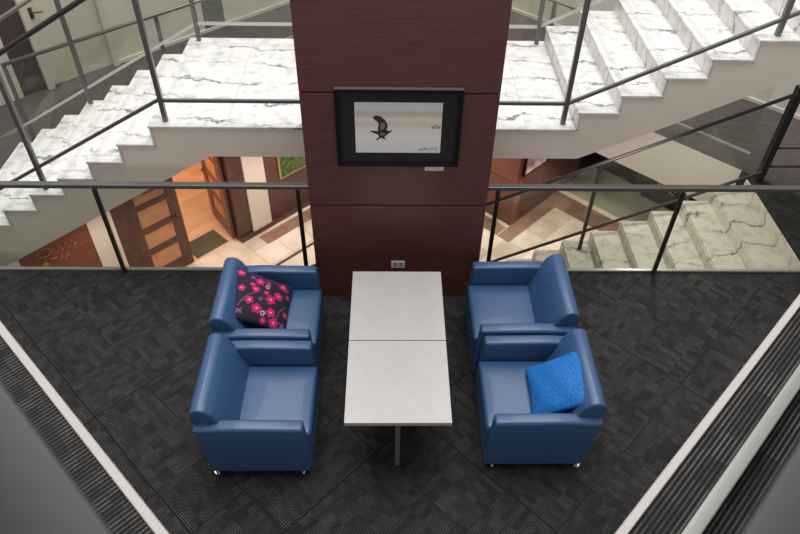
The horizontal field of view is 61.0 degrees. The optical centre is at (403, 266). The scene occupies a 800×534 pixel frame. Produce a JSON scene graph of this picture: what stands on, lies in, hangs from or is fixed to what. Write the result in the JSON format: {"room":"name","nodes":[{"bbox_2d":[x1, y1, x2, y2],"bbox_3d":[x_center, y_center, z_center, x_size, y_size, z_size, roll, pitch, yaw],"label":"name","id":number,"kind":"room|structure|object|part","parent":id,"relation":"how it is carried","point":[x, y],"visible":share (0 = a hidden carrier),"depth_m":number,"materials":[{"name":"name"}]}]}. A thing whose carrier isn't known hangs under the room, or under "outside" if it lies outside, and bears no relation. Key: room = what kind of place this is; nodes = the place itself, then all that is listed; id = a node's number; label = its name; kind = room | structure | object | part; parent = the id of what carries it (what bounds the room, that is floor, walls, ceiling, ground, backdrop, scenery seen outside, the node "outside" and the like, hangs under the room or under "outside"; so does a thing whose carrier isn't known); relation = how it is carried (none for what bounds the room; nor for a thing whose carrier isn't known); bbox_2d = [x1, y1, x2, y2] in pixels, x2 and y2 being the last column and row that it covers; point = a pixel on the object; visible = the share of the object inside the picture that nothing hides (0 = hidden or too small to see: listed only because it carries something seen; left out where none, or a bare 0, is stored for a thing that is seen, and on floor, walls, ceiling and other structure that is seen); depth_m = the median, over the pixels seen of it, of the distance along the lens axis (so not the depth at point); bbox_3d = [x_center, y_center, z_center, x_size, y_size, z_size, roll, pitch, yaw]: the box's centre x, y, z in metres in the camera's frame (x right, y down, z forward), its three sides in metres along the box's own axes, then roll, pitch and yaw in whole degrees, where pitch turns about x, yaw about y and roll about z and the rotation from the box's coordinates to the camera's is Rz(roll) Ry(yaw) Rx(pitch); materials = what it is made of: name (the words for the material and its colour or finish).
{"room":"lounge area","nodes":[
{"label":"lounge area","id":0,"kind":"room"},
{"bbox_2d":[0,38,23,105],"bbox_3d":[-6.630,-2.351,6.957,0.180,3.000,4.350,34,53,30],"label":"wall","id":1,"kind":"structure","parent":0,"point":[4,57],"depth_m":8.86,"materials":[{"name":"beige paint"}]},
{"bbox_2d":[0,0,46,95],"bbox_3d":[-5.007,-3.489,8.191,0.160,3.000,0.320,34,53,30],"label":"panel","id":2,"kind":"object","parent":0,"point":[29,76],"visible":0.8,"depth_m":8.81,"materials":[{"name":"grey"}]},
{"bbox_2d":[7,211,128,266],"bbox_3d":[-5.778,0.843,8.371,0.180,2.250,4.930,34,53,30],"label":"wall","id":3,"kind":"structure","parent":0,"point":[96,227],"depth_m":9.38,"materials":[{"name":"beige paint"}]},
{"bbox_2d":[18,223,102,266],"bbox_3d":[-4.626,0.033,9.251,0.160,2.250,0.930,34,53,30],"label":"panel","id":4,"kind":"object","parent":3,"relation":"attached to","point":[83,253],"visible":0.17,"depth_m":9.05,"materials":[{"name":"brown wood"}]},
{"bbox_2d":[37,241,76,266],"bbox_3d":[-4.545,-0.195,8.957,0.010,0.319,0.507,34,53,30],"label":"wall sign","id":5,"kind":"object","parent":4,"relation":"attached to","point":[45,264],"visible":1,"depth_m":8.90,"materials":[{"name":"brown metal"}]},
{"bbox_2d":[109,205,141,266],"bbox_3d":[-4.002,-0.406,9.727,0.150,2.250,0.190,34,53,30],"label":"door surround","id":6,"kind":"object","parent":3,"relation":"attached to","point":[117,213],"visible":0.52,"depth_m":9.63,"materials":[{"name":"black wood"}]},
{"bbox_2d":[121,177,193,266],"bbox_3d":[-3.659,-0.632,10.052,0.165,2.030,0.830,34,53,30],"label":"door","id":7,"kind":"structure","parent":6,"relation":"attached to","point":[154,218],"depth_m":10.10,"materials":[{"name":"brown wood"}]},
{"bbox_2d":[132,189,164,206],"bbox_3d":[-3.639,-1.074,9.647,0.015,0.310,0.480,34,53,30],"label":"glass light","id":8,"kind":"object","parent":7,"relation":"attached to","point":[149,196],"depth_m":9.69,"materials":[{"name":"orange glass"}]},
{"bbox_2d":[137,199,170,229],"bbox_3d":[-3.645,-0.780,9.926,0.015,0.320,0.480,34,53,30],"label":"glass light","id":9,"kind":"object","parent":7,"relation":"attached to","point":[157,212],"depth_m":9.93,"materials":[{"name":"orange glass"}]},
{"bbox_2d":[145,222,175,249],"bbox_3d":[-3.652,-0.480,10.212,0.015,0.290,0.480,34,53,30],"label":"glass light","id":10,"kind":"object","parent":7,"relation":"attached to","point":[164,233],"depth_m":10.21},
{"bbox_2d":[151,242,181,266],"bbox_3d":[-3.659,-0.179,10.498,0.015,0.320,0.480,34,53,30],"label":"glass light","id":11,"kind":"object","parent":7,"relation":"attached to","point":[171,253],"depth_m":10.50,"materials":[{"name":"orange glass"}]},
{"bbox_3d":[-3.457,-0.747,10.229,0.165,0.160,0.130,34,53,30],"label":"handle","id":12,"kind":"part","parent":7,"relation":"part of","materials":[{"name":"brown metal"}]},
{"bbox_2d":[102,0,286,59],"bbox_3d":[-2.183,-5.441,10.311,0.180,3.000,5.650,34,53,30],"label":"wall","id":13,"kind":"structure","parent":0,"point":[127,40],"depth_m":9.93,"materials":[{"name":"beige paint"}]},
{"bbox_2d":[14,0,119,89],"bbox_3d":[-4.486,-3.468,8.820,0.200,2.120,1.050,34,53,30],"label":"door","id":14,"kind":"structure","parent":13,"relation":"in","point":[57,66],"depth_m":9.17,"materials":[{"name":"beige wood"}]},
{"bbox_3d":[-4.678,-3.243,8.652,0.086,0.140,0.157,34,53,30],"label":"handle","id":15,"kind":"part","parent":14,"relation":"part of","materials":[{"name":"brown metal"}]},
{"bbox_2d":[172,161,234,260],"bbox_3d":[-4.562,-1.750,12.792,5.020,0.054,4.200,34,53,30],"label":"floor","id":16,"kind":"structure","parent":0,"point":[199,219],"depth_m":12.02,"materials":[{"name":"orange wood"}]},
{"bbox_2d":[189,229,227,257],"bbox_3d":[-3.303,-0.394,11.347,0.430,0.012,0.600,34,53,30],"label":"doormat","id":17,"kind":"object","parent":16,"relation":"on","point":[210,240],"visible":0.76,"depth_m":11.34,"materials":[{"name":"green fabric"}]},
{"bbox_2d":[200,0,224,28],"bbox_3d":[-2.989,-4.886,9.708,0.170,3.000,0.370,34,53,30],"label":"panel","id":18,"kind":"object","parent":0,"point":[212,10],"visible":0.6,"depth_m":10.51,"materials":[{"name":"grey"}]},
{"bbox_2d":[240,157,308,231],"bbox_3d":[-1.411,-2.191,11.665,0.180,2.250,3.300,34,53,30],"label":"wall","id":19,"kind":"structure","parent":0,"point":[281,202],"depth_m":11.31,"materials":[{"name":"beige paint"}]},
{"bbox_2d":[200,156,234,237],"bbox_3d":[-3.063,-1.461,10.938,0.165,2.030,0.830,-26,50,-26],"label":"door","id":20,"kind":"structure","parent":19,"relation":"in","point":[211,166],"depth_m":11.09,"materials":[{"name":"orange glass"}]},
{"bbox_2d":[204,158,216,179],"bbox_3d":[-3.068,-1.611,10.812,0.015,0.320,0.480,-26,50,-26],"label":"glass light","id":21,"kind":"object","parent":20,"relation":"attached to","point":[209,166],"depth_m":10.84,"materials":[{"name":"orange glass"}]},
{"bbox_2d":[207,174,220,198],"bbox_3d":[-3.075,-1.310,11.098,0.015,0.290,0.480,-26,50,-26],"label":"glass light","id":22,"kind":"object","parent":20,"relation":"attached to","point":[216,192],"depth_m":11.13,"materials":[{"name":"orange glass"}]},
{"bbox_2d":[212,195,224,218],"bbox_3d":[-3.082,-1.010,11.384,0.015,0.320,0.480,-26,50,-26],"label":"glass light","id":23,"kind":"object","parent":20,"relation":"attached to","point":[217,206],"depth_m":11.42,"materials":[{"name":"orange glass"}]},
{"bbox_2d":[219,156,252,241],"bbox_3d":[-2.668,-1.333,10.733,0.150,2.250,0.270,34,53,30],"label":"door frame","id":24,"kind":"structure","parent":19,"relation":"attached to","point":[231,167],"depth_m":10.88,"materials":[{"name":"black wood"}]},
{"bbox_2d":[240,200,309,242],"bbox_3d":[-1.460,-1.300,12.295,0.035,0.090,3.570,34,53,30],"label":"baseboard","id":25,"kind":"structure","parent":19,"relation":"attached to","point":[249,236],"depth_m":11.69,"materials":[{"name":"brown wood"}]},
{"bbox_2d":[276,157,305,179],"bbox_3d":[-1.730,-1.905,11.306,0.038,0.640,0.900,34,53,30],"label":"framed picture","id":26,"kind":"object","parent":19,"relation":"attached to","point":[287,166],"visible":0.29,"depth_m":11.27,"materials":[{"name":"beige"}]},
{"bbox_2d":[276,242,313,264],"bbox_3d":[-1.195,-0.613,11.655,0.055,0.024,2.800,34,53,30],"label":"floor","id":27,"kind":"structure","parent":0,"point":[312,243],"depth_m":11.18,"materials":[{"name":"brown tile"}]},
{"bbox_2d":[186,173,597,266],"bbox_3d":[0.521,-0.143,11.263,16.500,0.100,10.500,0,44,-1],"label":"ground","id":28,"kind":"structure","parent":0,"point":[556,223],"depth_m":11.40,"materials":[{"name":"beige tile"}]},
{"bbox_2d":[506,180,799,268],"bbox_3d":[1.033,0.539,8.404,6.030,2.930,1.515,0,44,-1],"label":"staircase","id":29,"kind":"structure","parent":28,"relation":"on","point":[729,230],"depth_m":7.88,"materials":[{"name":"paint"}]},
{"bbox_2d":[311,92,798,265],"bbox_3d":[1.202,-0.384,8.340,5.757,3.976,0.040,0,44,-1],"label":"stair railing","id":30,"kind":"object","parent":29,"relation":"on","point":[599,165],"visible":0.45,"depth_m":7.78,"materials":[{"name":"grey metal"}]},
{"bbox_3d":[2.219,-0.692,8.064,0.036,1.291,0.040,0,44,-1],"label":"post","id":31,"kind":"part","parent":30,"relation":"part of","materials":[{"name":"grey metal"}]},
{"bbox_3d":[1.195,-0.090,8.619,5.752,2.775,0.027,0,44,-1],"label":"rail","id":32,"kind":"part","parent":30,"relation":"part of","materials":[{"name":"grey metal"}]},
{"bbox_2d":[0,3,799,533],"bbox_3d":[-0.091,1.227,5.999,20.011,0.650,20.011,0,44,-1],"label":"floor","id":33,"kind":"structure","parent":0,"point":[124,352],"depth_m":5.84,"materials":[{"name":"carpet"}]},
{"bbox_2d":[0,0,292,140],"bbox_3d":[-2.357,-3.200,9.292,0.041,1.149,5.800,34,53,30],"label":"gallery railing","id":34,"kind":"object","parent":33,"relation":"on","point":[4,65],"visible":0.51,"depth_m":7.90,"materials":[{"name":"grey metal"}]},
{"bbox_3d":[-4.368,-1.792,7.786,0.040,1.119,0.040,34,53,30],"label":"post","id":35,"kind":"part","parent":34,"relation":"part of","materials":[{"name":"grey metal"}]},
{"bbox_3d":[-2.348,-3.602,8.910,0.041,0.041,5.800,34,53,30],"label":"handrail","id":36,"kind":"part","parent":34,"relation":"part of","materials":[{"name":"grey metal"}]},
{"bbox_3d":[-3.069,-2.695,8.766,0.040,1.119,0.040,34,53,30],"label":"post","id":37,"kind":"part","parent":34,"relation":"part of","materials":[{"name":"grey metal"}]},
{"bbox_2d":[0,181,307,272],"bbox_3d":[-3.416,-0.353,6.339,5.225,1.062,0.075,0,44,-1],"label":"glass railing","id":38,"kind":"object","parent":33,"relation":"on","point":[94,185],"visible":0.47,"depth_m":6.02,"materials":[{"name":"grey metal"}]},
{"bbox_3d":[-2.739,-0.320,6.348,0.038,1.021,0.025,0,44,-1],"label":"post","id":39,"kind":"part","parent":38,"relation":"part of","materials":[{"name":"grey metal"}]},
{"bbox_3d":[-3.408,-0.728,5.992,5.225,0.040,0.060,0,44,-1],"label":"handrail","id":40,"kind":"part","parent":38,"relation":"part of","materials":[{"name":"grey metal"}]},
{"bbox_3d":[-0.945,-0.314,6.385,0.038,1.021,0.025,0,44,-1],"label":"post","id":41,"kind":"part","parent":38,"relation":"part of","materials":[{"name":"grey metal"}]},
{"bbox_2d":[188,333,320,474],"bbox_3d":[-1.082,1.022,5.158,0.819,0.774,0.827,0,44,-1],"label":"armchair","id":42,"kind":"object","parent":33,"relation":"on","point":[254,406],"visible":1,"depth_m":5.01,"materials":[{"name":"blue leather"}]},
{"bbox_3d":[-1.345,0.992,5.125,0.291,0.694,0.710,0,44,-1],"label":"backrest","id":43,"kind":"part","parent":42,"relation":"part of","materials":[{"name":"blue leather"}]},
{"bbox_3d":[-1.071,1.298,4.917,0.795,0.557,0.094,0,44,-1],"label":"arm","id":44,"kind":"part","parent":42,"relation":"part of","materials":[{"name":"blue leather"}]},
{"bbox_3d":[-1.080,0.795,5.446,0.795,0.557,0.094,0,44,-1],"label":"arm","id":45,"kind":"part","parent":42,"relation":"part of","materials":[{"name":"blue leather"}]},
{"bbox_3d":[-0.953,1.112,5.246,0.557,0.357,0.632,0,44,-1],"label":"seat","id":46,"kind":"part","parent":42,"relation":"part of","materials":[{"name":"blue leather"}]},
{"bbox_2d":[209,257,324,371],"bbox_3d":[-1.118,0.436,5.773,0.819,0.774,0.827,0,44,-1],"label":"armchair","id":47,"kind":"object","parent":33,"relation":"on","point":[305,315],"visible":0.59,"depth_m":5.67,"materials":[{"name":"blue leather"}]},
{"bbox_3d":[-1.382,0.406,5.740,0.291,0.694,0.710,0,44,-1],"label":"backrest","id":48,"kind":"part","parent":47,"relation":"part of","materials":[{"name":"blue leather"}]},
{"bbox_2d":[235,268,292,328],"bbox_3d":[-1.180,0.283,5.641,0.448,0.316,0.543,1,44,0],"label":"cushion","id":49,"kind":"object","parent":47,"relation":"on","point":[260,301],"visible":0.96,"depth_m":5.58,"materials":[{"name":"black fabric"}]},
{"bbox_3d":[-1.108,0.712,5.532,0.795,0.557,0.094,0,44,-1],"label":"arm","id":50,"kind":"part","parent":47,"relation":"part of","materials":[{"name":"blue leather"}]},
{"bbox_3d":[-1.117,0.209,6.061,0.795,0.557,0.094,0,44,-1],"label":"arm","id":51,"kind":"part","parent":47,"relation":"part of","materials":[{"name":"blue leather"}]},
{"bbox_3d":[-0.990,0.526,5.861,0.557,0.357,0.632,0,44,-1],"label":"seat","id":52,"kind":"part","parent":47,"relation":"part of","materials":[{"name":"blue leather"}]},
{"bbox_2d":[349,271,445,340],"bbox_3d":[-0.053,0.552,5.730,0.746,0.700,0.757,0,44,-1],"label":"side table","id":53,"kind":"object","parent":33,"relation":"on","point":[385,306],"visible":0.92,"depth_m":5.46,"materials":[{"name":"white laminate"}]},
{"bbox_2d":[344,341,451,465],"bbox_3d":[-0.044,1.073,5.183,0.746,0.700,0.739,0,44,-1],"label":"side table","id":54,"kind":"object","parent":33,"relation":"on","point":[397,384],"visible":1,"depth_m":4.91,"materials":[{"name":"white laminate"}]},
{"bbox_3d":[-0.041,1.280,5.007,0.036,0.618,0.036,0,44,-1],"label":"leg","id":55,"kind":"part","parent":54,"relation":"part of","materials":[{"name":"grey metal"}]},
{"bbox_2d":[0,0,799,265],"bbox_3d":[-0.145,-1.713,6.629,9.300,3.261,1.732,0,44,-1],"label":"staircase","id":56,"kind":"structure","parent":33,"relation":"on","point":[638,36],"depth_m":6.19,"materials":[{"name":"stone"}]},
{"bbox_2d":[0,0,603,140],"bbox_3d":[-0.125,-2.912,6.587,9.220,4.111,0.042,0,44,-1],"label":"stair railing","id":57,"kind":"object","parent":56,"relation":"on","point":[196,23],"visible":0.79,"depth_m":7.00,"materials":[{"name":"grey metal"}]},
{"bbox_3d":[-0.116,-3.316,6.202,9.220,2.994,0.042,0,44,-1],"label":"handrail","id":58,"kind":"part","parent":57,"relation":"part of","materials":[{"name":"grey metal"}]},
{"bbox_3d":[-3.468,-2.305,7.107,0.040,1.327,0.040,0,44,-1],"label":"post","id":59,"kind":"part","parent":57,"relation":"part of","materials":[{"name":"grey metal"}]},
{"bbox_3d":[-2.116,-2.833,6.627,0.040,1.299,0.040,0,44,-1],"label":"post","id":60,"kind":"part","parent":57,"relation":"part of","materials":[{"name":"grey metal"}]},
{"bbox_3d":[1.413,-2.822,6.699,0.040,1.299,0.040,0,44,-1],"label":"post","id":61,"kind":"part","parent":57,"relation":"part of","materials":[{"name":"grey metal"}]},
{"bbox_2d":[0,0,799,189],"bbox_3d":[-0.106,-1.820,5.459,9.220,4.056,0.042,0,44,-1],"label":"stair railing","id":62,"kind":"object","parent":56,"relation":"on","point":[781,22],"visible":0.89,"depth_m":5.71,"materials":[{"name":"grey metal"}]},
{"bbox_3d":[-3.368,-1.224,5.970,0.040,1.334,0.040,0,44,-1],"label":"post","id":63,"kind":"part","parent":62,"relation":"part of","materials":[{"name":"grey metal"}]},
{"bbox_3d":[-0.097,-2.205,5.093,9.220,2.994,0.042,0,44,-1],"label":"handrail","id":64,"kind":"part","parent":62,"relation":"part of","materials":[{"name":"grey metal"}]},
{"bbox_3d":[-2.067,-1.737,5.505,0.040,1.259,0.040,0,44,-1],"label":"post","id":65,"kind":"part","parent":62,"relation":"part of","materials":[{"name":"grey metal"}]},
{"bbox_3d":[1.423,-1.725,5.576,0.040,1.259,0.040,0,44,-1],"label":"post","id":66,"kind":"part","parent":62,"relation":"part of","materials":[{"name":"grey metal"}]},
{"bbox_3d":[3.025,-2.293,5.063,0.040,1.173,0.040,0,44,-1],"label":"post","id":67,"kind":"part","parent":62,"relation":"part of","materials":[{"name":"grey metal"}]},
{"bbox_2d":[464,253,579,372],"bbox_3d":[0.987,0.402,5.860,0.819,0.774,0.827,0,44,-1],"label":"armchair","id":68,"kind":"object","parent":33,"relation":"on","point":[503,298],"visible":0.77,"depth_m":5.79,"materials":[{"name":"blue leather"}]},
{"bbox_3d":[0.854,0.491,5.942,0.557,0.357,0.632,0,44,-1],"label":"seat","id":69,"kind":"part","parent":68,"relation":"part of","materials":[{"name":"blue leather"}]},
{"bbox_3d":[0.975,0.174,6.147,0.795,0.557,0.094,0,44,-1],"label":"arm","id":70,"kind":"part","parent":68,"relation":"part of","materials":[{"name":"blue leather"}]},
{"bbox_3d":[0.984,0.678,5.618,0.795,0.557,0.094,0,44,-1],"label":"arm","id":71,"kind":"part","parent":68,"relation":"part of","materials":[{"name":"blue leather"}]},
{"bbox_3d":[1.252,0.373,5.837,0.291,0.694,0.710,0,44,-1],"label":"backrest","id":72,"kind":"part","parent":68,"relation":"part of","materials":[{"name":"blue leather"}]},
{"bbox_2d":[475,328,606,467],"bbox_3d":[1.016,0.993,5.239,0.819,0.774,0.827,0,44,-1],"label":"armchair","id":73,"kind":"object","parent":33,"relation":"on","point":[510,433],"visible":0.86,"depth_m":5.08,"materials":[{"name":"blue leather"}]},
{"bbox_3d":[0.883,1.082,5.322,0.557,0.357,0.632,0,44,-1],"label":"seat","id":74,"kind":"part","parent":73,"relation":"part of","materials":[{"name":"blue leather"}]},
{"bbox_3d":[1.004,0.765,5.527,0.795,0.557,0.094,0,44,-1],"label":"arm","id":75,"kind":"part","parent":73,"relation":"part of","materials":[{"name":"blue leather"}]},
{"bbox_3d":[1.013,1.268,4.998,0.795,0.557,0.094,0,44,-1],"label":"arm","id":76,"kind":"part","parent":73,"relation":"part of","materials":[{"name":"blue leather"}]},
{"bbox_2d":[525,352,583,412],"bbox_3d":[1.150,0.875,5.050,0.391,0.309,0.497,1,44,0],"label":"cushion","id":77,"kind":"object","parent":73,"relation":"on","point":[556,385],"visible":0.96,"depth_m":4.99,"materials":[{"name":"blue fabric"}]},
{"bbox_3d":[1.280,0.964,5.217,0.291,0.694,0.710,0,44,-1],"label":"backrest","id":78,"kind":"part","parent":73,"relation":"part of","materials":[{"name":"blue leather"}]},
{"bbox_2d":[486,184,799,274],"bbox_3d":[3.232,-0.331,6.474,5.076,1.062,0.075,0,44,-1],"label":"glass railing","id":79,"kind":"object","parent":33,"relation":"on","point":[683,189],"visible":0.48,"depth_m":6.11,"materials":[{"name":"grey metal"}]},
{"bbox_3d":[0.843,-0.308,6.421,0.038,1.021,0.025,0,44,-1],"label":"post","id":80,"kind":"part","parent":79,"relation":"part of","materials":[{"name":"grey metal"}]},
{"bbox_3d":[3.240,-0.707,6.128,5.076,0.040,0.060,0,44,-1],"label":"handrail","id":81,"kind":"part","parent":79,"relation":"part of","materials":[{"name":"grey metal"}]},
{"bbox_3d":[2.515,-0.302,6.455,0.038,1.021,0.025,0,44,-1],"label":"post","id":82,"kind":"part","parent":79,"relation":"part of","materials":[{"name":"grey metal"}]},
{"bbox_2d":[548,0,750,153],"bbox_3d":[1.979,-3.084,9.273,5.980,1.149,0.041,34,53,30],"label":"gallery railing","id":83,"kind":"object","parent":33,"relation":"on","point":[555,2],"visible":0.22,"depth_m":8.48,"materials":[{"name":"grey metal"}]},
{"bbox_3d":[1.986,-3.068,9.278,0.040,1.119,0.040,34,53,30],"label":"post","id":84,"kind":"part","parent":83,"relation":"part of","materials":[{"name":"grey metal"}]},
{"bbox_3d":[1.988,-3.485,8.891,5.980,0.041,0.041,34,53,30],"label":"handrail","id":85,"kind":"part","parent":83,"relation":"part of","materials":[{"name":"grey metal"}]},
{"bbox_3d":[1.972,-2.812,9.532,5.980,0.023,0.023,34,53,30],"label":"rail","id":86,"kind":"part","parent":83,"relation":"part of","materials":[{"name":"grey metal"}]},
{"bbox_2d":[754,85,799,181],"bbox_3d":[4.447,-1.462,7.576,0.590,1.219,0.080,0,44,-1],"label":"railing","id":87,"kind":"object","parent":33,"relation":"on","point":[794,102],"visible":1,"depth_m":7.58,"materials":[{"name":"grey metal"}]},
{"bbox_3d":[4.460,-1.165,7.860,0.470,0.026,0.026,0,44,-1],"label":"rail","id":88,"kind":"part","parent":87,"relation":"part of","materials":[{"name":"grey metal"}]},
{"bbox_3d":[4.464,-1.346,7.687,0.470,0.022,0.022,0,44,-1],"label":"rail","id":89,"kind":"part","parent":87,"relation":"part of","materials":[{"name":"grey metal"}]},
{"bbox_2d":[0,307,799,533],"bbox_3d":[-0.060,-0.317,3.016,8.600,0.300,8.600,34,53,30],"label":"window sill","id":90,"kind":"structure","parent":0,"point":[688,487],"depth_m":1.92,"materials":[{"name":"carpet"}]},
{"bbox_2d":[0,380,112,533],"bbox_3d":[-2.143,-0.569,2.252,5.933,1.049,0.121,34,53,30],"label":"wall","id":91,"kind":"structure","parent":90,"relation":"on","point":[38,495],"depth_m":0.70,"materials":[{"name":"grey paint"}]},
{"bbox_2d":[0,322,168,533],"bbox_3d":[-2.123,-0.236,2.885,5.857,0.316,0.024,34,53,30],"label":"trim","id":92,"kind":"structure","parent":90,"relation":"attached to","point":[137,502],"depth_m":1.93,"materials":[{"name":"grey"}]},
{"bbox_2d":[615,294,799,533],"bbox_3d":[2.019,-0.212,2.958,0.023,0.316,5.860,34,53,30],"label":"trim","id":93,"kind":"structure","parent":90,"relation":"attached to","point":[705,423],"depth_m":1.99,"materials":[{"name":"grey"}]},
{"bbox_2d":[682,364,799,533],"bbox_3d":[2.056,-0.524,2.304,0.174,1.049,5.995,34,53,30],"label":"balcony railing","id":94,"kind":"object","parent":90,"relation":"on","point":[777,511],"visible":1,"depth_m":0.76,"materials":[{"name":"grey metal"}]},
{"bbox_2d":[290,0,511,296],"bbox_3d":[-0.044,-0.741,5.928,1.495,8.100,0.550,0,44,-1],"label":"wall pillar","id":95,"kind":"structure","parent":0,"point":[364,218],"depth_m":5.25,"materials":[{"name":"brown wood"}]},
{"bbox_2d":[391,261,404,267],"bbox_3d":[-0.046,-0.024,6.223,0.124,0.085,0.010,0,44,-1],"label":"wall outlet","id":96,"kind":"object","parent":95,"relation":"attached to","point":[394,264],"visible":1,"depth_m":6.22,"materials":[{"name":"white plastic"}]},
{"bbox_2d":[333,87,463,166],"bbox_3d":[-0.035,-1.063,5.213,0.959,0.684,0.038,0,44,-1],"label":"framed picture","id":97,"kind":"object","parent":95,"relation":"attached to","point":[376,126],"visible":1,"depth_m":5.20,"materials":[{"name":"black wood"}]},
{"bbox_2d":[354,102,442,152],"bbox_3d":[-0.037,-1.067,5.216,0.664,0.445,0.003,0,44,-1],"label":"print","id":98,"kind":"object","parent":97,"relation":"attached to","point":[379,127],"depth_m":5.21,"materials":[{"name":"beige paper"}]},
{"bbox_2d":[425,167,443,170],"bbox_3d":[0.252,-0.797,5.496,0.152,0.040,0.004,0,44,-1],"label":"card","id":99,"kind":"object","parent":95,"relation":"attached to","point":[426,168],"visible":1,"depth_m":5.50,"materials":[{"name":"white plastic"}]},
{"bbox_2d":[260,167,670,243],"bbox_3d":[3.071,0.427,10.661,9.800,0.027,5.900,34,53,30],"label":"floor","id":100,"kind":"structure","parent":0,"point":[618,204],"depth_m":12.18,"materials":[{"name":"beige tile"}]},
{"bbox_2d":[640,184,677,210],"bbox_3d":[4.890,-1.124,12.204,1.250,0.153,0.210,34,53,30],"label":"planter","id":101,"kind":"object","parent":100,"relation":"on","point":[659,198],"visible":0.26,"depth_m":12.28,"materials":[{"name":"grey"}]},
{"bbox_2d":[667,192,675,199],"bbox_3d":[4.826,-1.295,12.158,0.200,0.157,0.178,23,48,21],"label":"potted plant","id":102,"kind":"object","parent":101,"relation":"in","point":[669,194],"visible":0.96,"depth_m":12.15,"materials":[{"name":"green plant"}]},
{"bbox_2d":[485,158,524,225],"bbox_3d":[0.831,-2.318,11.851,3.080,2.250,0.150,34,53,30],"label":"wall","id":103,"kind":"structure","parent":0,"point":[503,170],"depth_m":11.43,"materials":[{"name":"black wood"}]},
{"bbox_2d":[515,158,579,221],"bbox_3d":[2.588,-2.093,11.657,0.150,2.250,1.880,34,53,30],"label":"wall","id":104,"kind":"structure","parent":0,"point":[551,169],"depth_m":11.96,"materials":[{"name":"brown wood"}]},
{"bbox_2d":[522,158,546,176],"bbox_3d":[2.203,-1.871,11.124,0.042,0.650,0.635,34,53,30],"label":"framed picture","id":105,"kind":"object","parent":104,"relation":"attached to","point":[530,164],"visible":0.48,"depth_m":11.16,"materials":[{"name":"black"}]},
{"bbox_2d":[576,152,595,176],"bbox_3d":[3.487,-2.720,12.337,0.145,2.250,0.700,34,53,30],"label":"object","id":106,"kind":"structure","parent":0,"point":[585,161],"depth_m":12.91,"materials":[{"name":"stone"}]},
{"bbox_2d":[593,153,697,200],"bbox_3d":[6.185,-1.187,10.790,7.050,2.250,0.150,34,53,30],"label":"wall","id":107,"kind":"structure","parent":0,"point":[615,168],"depth_m":12.75,"materials":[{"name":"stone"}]},
{"bbox_2d":[512,0,799,114],"bbox_3d":[4.601,-3.606,8.543,13.450,3.000,0.180,34,53,30],"label":"wall","id":108,"kind":"structure","parent":0,"point":[532,7],"depth_m":10.46,"materials":[{"name":"beige paint"}]},
{"bbox_2d":[119,0,799,119],"bbox_3d":[2.607,-1.079,7.980,13.270,0.050,5.650,34,53,30],"label":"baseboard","id":109,"kind":"structure","parent":108,"relation":"attached to","point":[748,98],"depth_m":10.54,"materials":[{"name":"grey"}]}
]}

